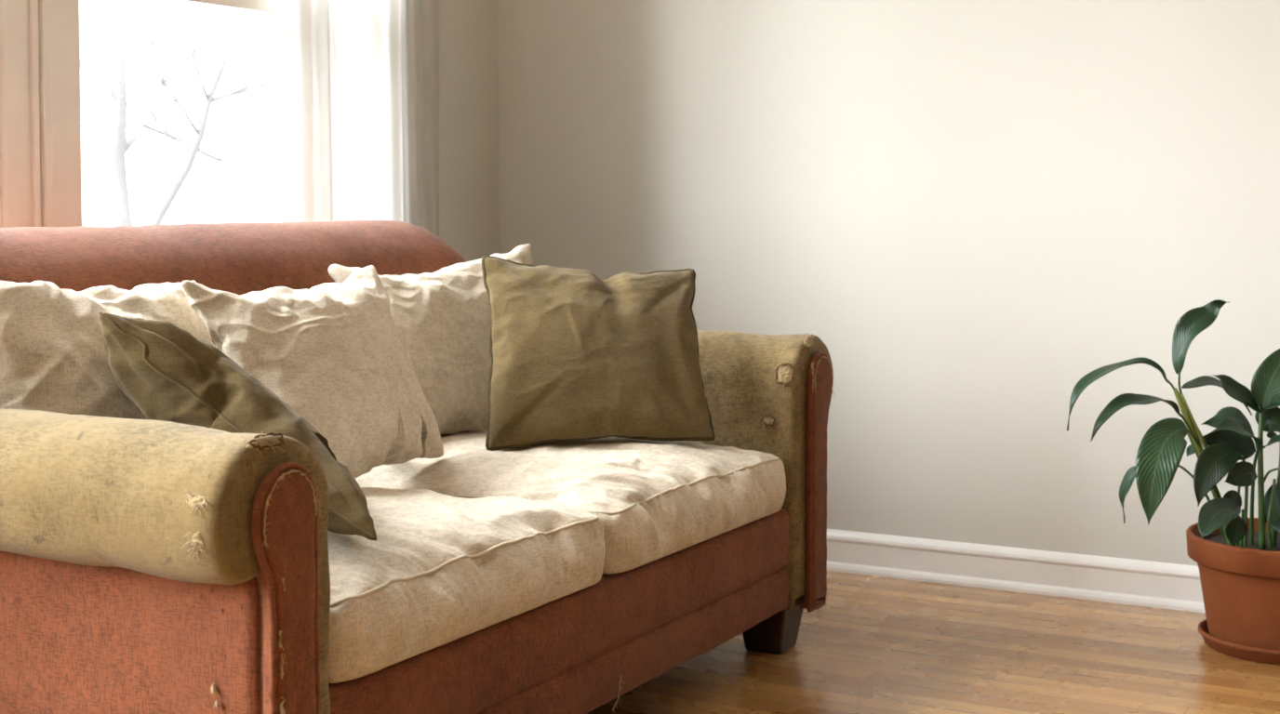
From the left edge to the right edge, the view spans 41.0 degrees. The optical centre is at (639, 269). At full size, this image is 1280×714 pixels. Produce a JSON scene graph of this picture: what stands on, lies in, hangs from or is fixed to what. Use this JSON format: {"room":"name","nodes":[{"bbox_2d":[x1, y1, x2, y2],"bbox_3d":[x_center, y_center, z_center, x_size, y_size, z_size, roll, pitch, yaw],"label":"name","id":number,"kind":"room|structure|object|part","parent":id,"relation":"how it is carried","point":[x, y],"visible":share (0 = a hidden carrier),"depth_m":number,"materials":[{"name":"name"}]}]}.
{"room":"living room","nodes":[
{"label":"living room","id":0,"kind":"room"},
{"bbox_2d":[439,0,499,262],"bbox_3d":[-2.170,-0.423,1.659,0.075,2.620,7.265,1,3,29],"label":"wall","id":1,"kind":"structure","parent":0,"point":[469,159],"depth_m":4.71,"materials":[{"name":"white paint"}]},
{"bbox_2d":[0,90,2,227],"bbox_3d":[-1.528,-0.614,2.830,0.075,1.700,1.110,1,3,29],"label":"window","id":2,"kind":"structure","parent":1,"relation":"in","point":[1,205],"depth_m":3.31,"materials":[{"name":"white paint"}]},
{"bbox_2d":[0,0,53,227],"bbox_3d":[-1.195,-0.636,3.328,0.032,1.740,0.107,1,3,29],"label":"trim","id":3,"kind":"structure","parent":1,"relation":"attached to","point":[25,33],"depth_m":3.33,"materials":[{"name":"white paint"}]},
{"bbox_2d":[50,0,293,227],"bbox_3d":[-1.024,-0.654,3.754,0.075,1.700,0.795,1,3,29],"label":"window","id":4,"kind":"structure","parent":1,"relation":"in","point":[64,14],"depth_m":3.48,"materials":[{"name":"white paint"}]},
{"bbox_3d":[-1.036,-1.039,3.744,0.028,0.900,0.771,1,3,29],"label":"sash","id":5,"kind":"part","parent":4,"relation":"part of","materials":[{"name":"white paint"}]},
{"bbox_3d":[-1.165,-1.571,3.303,0.069,0.021,2.900,1,3,29],"label":"curtain rod","id":6,"kind":"object","parent":1,"relation":"attached to","visible":0},
{"bbox_2d":[293,0,439,237],"bbox_3d":[-0.661,-0.419,4.211,0.038,2.330,0.570,1,3,29],"label":"curtain","id":7,"kind":"object","parent":6,"relation":"hanging from","point":[366,73],"visible":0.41,"depth_m":4.21,"materials":[{"name":"white fabric"}]},
{"bbox_2d":[498,0,1279,566],"bbox_3d":[2.811,-0.487,3.122,7.420,2.620,0.075,1,3,29],"label":"wall","id":8,"kind":"structure","parent":0,"point":[978,209],"depth_m":4.22,"materials":[{"name":"white paint"}]},
{"bbox_2d":[826,529,1205,613],"bbox_3d":[2.787,0.773,3.132,7.270,0.102,0.026,1,3,29],"label":"baseboard","id":9,"kind":"structure","parent":8,"relation":"attached to","point":[1100,579],"depth_m":4.15,"materials":[{"name":"white paint"}]},
{"bbox_2d":[586,571,1279,713],"bbox_3d":[1.054,1.003,-0.038,7.420,0.080,7.415,1,3,29],"label":"floor","id":10,"kind":"structure","parent":0,"point":[876,645],"depth_m":3.50,"materials":[{"name":"brown wood"}]},
{"bbox_2d":[0,220,836,713],"bbox_3d":[-0.531,0.372,3.114,1.171,0.904,1.935,1,3,29],"label":"sofa","id":11,"kind":"object","parent":10,"relation":"on","point":[148,566],"visible":0.67,"depth_m":2.28,"materials":[{"name":"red fabric"}]},
{"bbox_3d":[-0.919,0.559,2.353,1.038,0.398,0.038,1,3,29],"label":"panel","id":12,"kind":"part","parent":11,"relation":"part of","materials":[{"name":"fabric"}]},
{"bbox_3d":[-0.906,0.472,2.361,1.053,0.568,0.222,1,3,29],"label":"arm","id":13,"kind":"part","parent":11,"relation":"part of","materials":[{"name":"green fabric"}]},
{"bbox_3d":[-0.441,0.507,2.111,0.034,0.529,0.103,1,3,29],"label":"arm panel","id":14,"kind":"part","parent":11,"relation":"part of","materials":[{"name":"fabric"}]},
{"bbox_2d":[327,487,605,683],"bbox_3d":[-0.550,0.444,2.716,0.785,0.159,0.734,1,3,29],"label":"seat cushion","id":15,"kind":"object","parent":11,"relation":"on","point":[439,569],"visible":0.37,"depth_m":2.52,"materials":[{"name":"fabric"}]},
{"bbox_2d":[0,280,215,419],"bbox_3d":[-0.833,0.183,2.736,0.209,0.398,0.661,1,3,29],"label":"pillow","id":16,"kind":"object","parent":15,"relation":"on","point":[53,358],"visible":0.36,"depth_m":2.59,"materials":[{"name":"fabric"}]},
{"bbox_2d":[98,311,376,540],"bbox_3d":[-0.586,0.216,2.516,0.398,0.319,0.387,0,3,-8],"label":"throw pillow","id":17,"kind":"object","parent":15,"relation":"on","point":[171,375],"visible":0.6,"depth_m":2.44,"materials":[{"name":"green fabric"}]},
{"bbox_2d":[180,265,443,479],"bbox_3d":[-0.548,0.187,2.990,0.246,0.368,0.555,1,3,18],"label":"pillow","id":18,"kind":"object","parent":15,"relation":"on","point":[335,353],"visible":0.85,"depth_m":2.90,"materials":[{"name":"fabric"}]},
{"bbox_3d":[-0.077,0.626,2.884,0.072,0.212,1.494,1,3,29],"label":"rail","id":19,"kind":"part","parent":11,"relation":"part of","materials":[{"name":"fabric"}]},
{"bbox_2d":[355,429,786,574],"bbox_3d":[-0.198,0.416,3.360,0.787,0.159,0.732,1,3,29],"label":"seat cushion","id":20,"kind":"object","parent":11,"relation":"on","point":[654,500],"visible":0.44,"depth_m":3.15,"materials":[{"name":"fabric"}]},
{"bbox_2d":[328,243,533,434],"bbox_3d":[-0.412,0.153,3.587,0.169,0.400,0.666,2,3,34],"label":"pillow","id":21,"kind":"object","parent":20,"relation":"on","point":[443,316],"visible":0.48,"depth_m":3.52,"materials":[{"name":"fabric"}]},
{"bbox_2d":[481,255,715,451],"bbox_3d":[-0.090,0.158,3.444,0.477,0.366,0.257,-1,3,-13],"label":"throw pillow","id":22,"kind":"object","parent":20,"relation":"on","point":[576,355],"visible":1,"depth_m":3.39,"materials":[{"name":"green fabric"}]},
{"bbox_3d":[-0.093,0.407,3.852,1.054,0.569,0.224,1,3,29],"label":"arm","id":23,"kind":"part","parent":11,"relation":"part of","materials":[{"name":"green fabric"}]},
{"bbox_3d":[0.277,0.739,3.624,0.124,0.128,0.124,1,3,29],"label":"leg","id":24,"kind":"part","parent":11,"relation":"part of","materials":[{"name":"brown wood"}]},
{"bbox_3d":[0.371,0.442,3.599,0.034,0.527,0.104,1,3,29],"label":"arm panel","id":25,"kind":"part","parent":11,"relation":"part of","materials":[{"name":"fabric"}]},
{"bbox_2d":[1066,299,1279,651],"bbox_3d":[1.250,0.430,3.552,0.644,0.728,0.386,-2,3,-32],"label":"potted plant","id":26,"kind":"object","parent":10,"relation":"on","point":[1237,558],"visible":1,"depth_m":3.56,"materials":[{"name":"green plant"}]},
{"bbox_3d":[1.141,0.323,3.580,0.048,0.059,0.006,-1,3,-12],"label":"stem","id":27,"kind":"part","parent":26,"relation":"part of","materials":[{"name":"green plant"}]},
{"bbox_3d":[1.145,0.276,3.584,0.035,0.122,0.013,1,3,19],"label":"stem","id":28,"kind":"part","parent":26,"relation":"part of","materials":[{"name":"green plant"}]},
{"bbox_3d":[1.151,0.349,3.566,0.006,0.041,0.058,2,3,43],"label":"stem","id":29,"kind":"part","parent":26,"relation":"part of","materials":[{"name":"green plant"}]},
{"bbox_3d":[1.150,0.491,3.637,0.209,0.174,0.026,-1,3,-14],"label":"stem","id":30,"kind":"part","parent":26,"relation":"part of","materials":[{"name":"green plant"}]},
{"bbox_3d":[1.204,0.463,3.610,0.117,0.261,0.021,-1,3,-14],"label":"stem","id":31,"kind":"part","parent":26,"relation":"part of","materials":[{"name":"green plant"}]},
{"bbox_3d":[1.359,0.676,3.630,0.386,0.230,0.386,1,3,29],"label":"flower pot","id":32,"kind":"part","parent":26,"relation":"part of","materials":[{"name":"ceramic"}]},
{"bbox_3d":[1.280,0.499,3.656,0.014,0.199,0.021,-2,3,-37],"label":"stem","id":33,"kind":"part","parent":26,"relation":"part of","materials":[{"name":"green plant"}]},
{"bbox_3d":[1.261,0.542,3.584,0.008,0.084,0.026,0,3,10],"label":"stem","id":34,"kind":"part","parent":26,"relation":"part of","materials":[{"name":"green plant"}]},
{"bbox_3d":[1.275,0.490,3.614,0.009,0.203,0.033,2,3,39],"label":"stem","id":35,"kind":"part","parent":26,"relation":"part of","materials":[{"name":"green plant"}]},
{"bbox_3d":[1.305,0.488,3.638,0.010,0.218,0.038,0,3,4],"label":"stem","id":36,"kind":"part","parent":26,"relation":"part of","materials":[{"name":"green plant"}]},
{"bbox_3d":[1.314,0.443,3.623,0.018,0.293,0.042,0,3,2],"label":"stem","id":37,"kind":"part","parent":26,"relation":"part of","materials":[{"name":"green plant"}]},
{"bbox_3d":[1.325,0.435,3.602,0.034,0.036,0.011,1,3,21],"label":"stem","id":38,"kind":"part","parent":26,"relation":"part of","materials":[{"name":"green plant"}]},
{"bbox_3d":[1.334,0.515,3.610,0.013,0.138,0.075,1,3,29],"label":"stem","id":39,"kind":"part","parent":26,"relation":"part of","materials":[{"name":"green plant"}]},
{"bbox_3d":[1.364,0.457,3.658,0.025,0.276,0.060,1,3,29],"label":"stem","id":40,"kind":"part","parent":26,"relation":"part of","materials":[{"name":"green plant"}]},
{"bbox_2d":[1198,618,1279,665],"bbox_3d":[1.359,0.785,3.635,0.333,0.034,0.333,1,3,29],"label":"saucer","id":41,"kind":"object","parent":10,"relation":"on","point":[1234,650],"visible":0.49,"depth_m":3.53,"materials":[{"name":"ceramic"}]},
{"label":"outside","id":42,"kind":"structure","parent":0,"visible":0},
{"bbox_3d":[-19.907,1.126,16.614,45.000,0.395,70.000,1,3,29],"label":"ground","id":43,"kind":"structure","parent":42,"visible":0},
{"bbox_2d":[79,0,274,226],"bbox_3d":[-5.344,-1.526,15.584,7.252,5.632,5.450,-1,3,-15],"label":"bare tree","id":44,"kind":"object","parent":43,"relation":"on","point":[121,144],"visible":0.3,"depth_m":15.26,"materials":[{"name":"grey plant"}]}
]}

